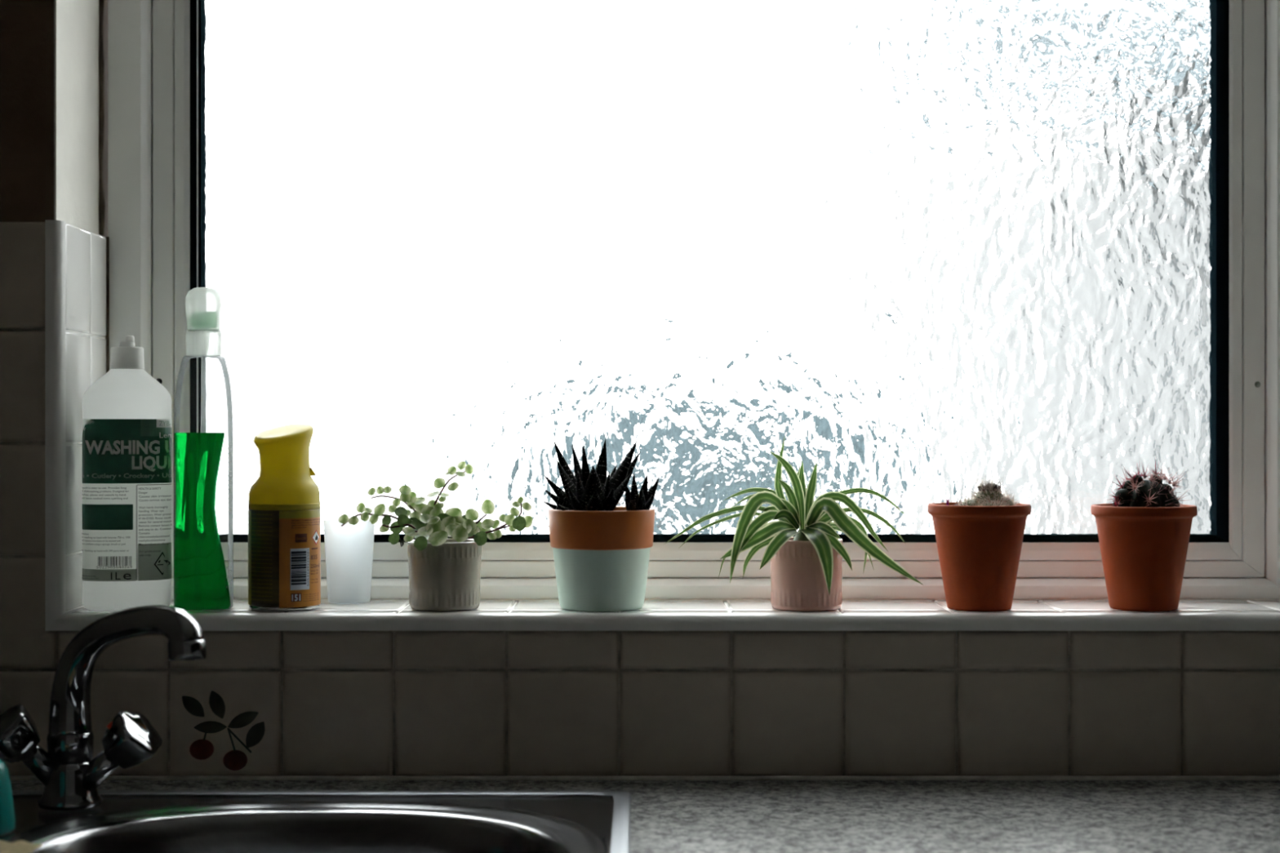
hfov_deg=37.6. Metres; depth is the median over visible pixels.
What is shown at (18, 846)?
cloth
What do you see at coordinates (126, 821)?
sink
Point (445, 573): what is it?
potted trailing plant
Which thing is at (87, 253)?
wall reveal
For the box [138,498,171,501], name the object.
print
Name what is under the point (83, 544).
print
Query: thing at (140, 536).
print
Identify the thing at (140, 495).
print
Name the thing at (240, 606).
window sill
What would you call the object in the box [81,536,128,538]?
print
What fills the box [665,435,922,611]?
spider plant
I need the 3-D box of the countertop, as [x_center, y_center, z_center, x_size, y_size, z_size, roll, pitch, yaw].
[0.555,0.357,1.492,2.386,0.038,0.614,0,0,0]
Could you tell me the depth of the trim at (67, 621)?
1.80 m
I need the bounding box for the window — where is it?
[107,0,1279,601]
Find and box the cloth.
[0,840,42,852]
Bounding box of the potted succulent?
[542,439,659,611]
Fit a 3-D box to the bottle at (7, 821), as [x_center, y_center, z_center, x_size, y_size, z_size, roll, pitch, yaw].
[-0.540,0.302,1.550,0.048,0.064,0.048,0,0,0]
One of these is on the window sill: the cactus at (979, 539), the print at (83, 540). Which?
the cactus at (979, 539)
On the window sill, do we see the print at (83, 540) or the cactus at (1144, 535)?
the cactus at (1144, 535)
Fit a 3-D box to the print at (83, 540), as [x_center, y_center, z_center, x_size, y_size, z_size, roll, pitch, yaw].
[-0.529,0.111,1.833,0.046,0.002,0.011,0,0,22]
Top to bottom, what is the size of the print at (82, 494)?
0.003 m
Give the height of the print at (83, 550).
0.003 m
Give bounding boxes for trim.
[8,775,1279,780]
[44,219,66,631]
[45,613,1279,631]
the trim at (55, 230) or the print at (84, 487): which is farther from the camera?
the print at (84, 487)
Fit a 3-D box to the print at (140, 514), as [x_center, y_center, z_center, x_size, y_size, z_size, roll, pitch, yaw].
[-0.473,0.086,1.848,0.009,0.003,0.042,0,0,36]
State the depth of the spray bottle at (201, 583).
1.84 m
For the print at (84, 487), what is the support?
on the bottle at (126, 493)
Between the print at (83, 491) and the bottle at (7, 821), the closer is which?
the bottle at (7, 821)
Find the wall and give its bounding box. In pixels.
[0,0,1279,775]
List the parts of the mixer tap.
handle, stem, stem, spout, handle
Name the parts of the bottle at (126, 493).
green panel, nozzle seat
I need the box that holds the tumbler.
[323,518,374,604]
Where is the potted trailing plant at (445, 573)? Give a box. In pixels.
[338,461,533,611]
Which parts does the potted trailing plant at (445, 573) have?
stem, stem, stem, pot, stem, stem, stem, stem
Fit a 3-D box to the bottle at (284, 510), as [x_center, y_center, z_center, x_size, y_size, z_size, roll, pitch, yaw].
[-0.352,0.089,1.860,0.071,0.183,0.071,0,0,-11]
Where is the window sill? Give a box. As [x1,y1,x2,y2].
[66,599,1279,613]
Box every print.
[81,493,125,495]
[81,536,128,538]
[81,542,124,545]
[81,549,128,552]
[82,489,128,493]
[82,539,119,542]
[83,486,125,489]
[138,494,171,497]
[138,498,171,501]
[138,513,171,515]
[138,535,168,537]
[291,518,320,521]
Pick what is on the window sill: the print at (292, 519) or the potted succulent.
the potted succulent
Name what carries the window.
in the wall
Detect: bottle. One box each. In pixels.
[0,759,15,835]
[81,335,172,611]
[173,287,233,610]
[248,423,320,611]
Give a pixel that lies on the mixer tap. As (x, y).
(69, 775)
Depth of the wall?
1.80 m
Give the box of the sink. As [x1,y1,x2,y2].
[0,790,631,852]
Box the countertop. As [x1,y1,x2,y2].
[9,780,1279,852]
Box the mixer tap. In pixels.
[0,604,206,810]
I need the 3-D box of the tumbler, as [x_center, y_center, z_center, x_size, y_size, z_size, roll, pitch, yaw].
[-0.297,0.138,1.924,0.053,0.084,0.053,0,0,0]
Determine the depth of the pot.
1.83 m
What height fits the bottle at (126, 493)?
0.270 m
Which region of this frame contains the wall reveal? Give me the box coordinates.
[66,223,109,612]
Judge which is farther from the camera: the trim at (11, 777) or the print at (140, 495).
the print at (140, 495)
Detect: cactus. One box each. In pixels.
[927,473,1031,611]
[1090,461,1197,611]

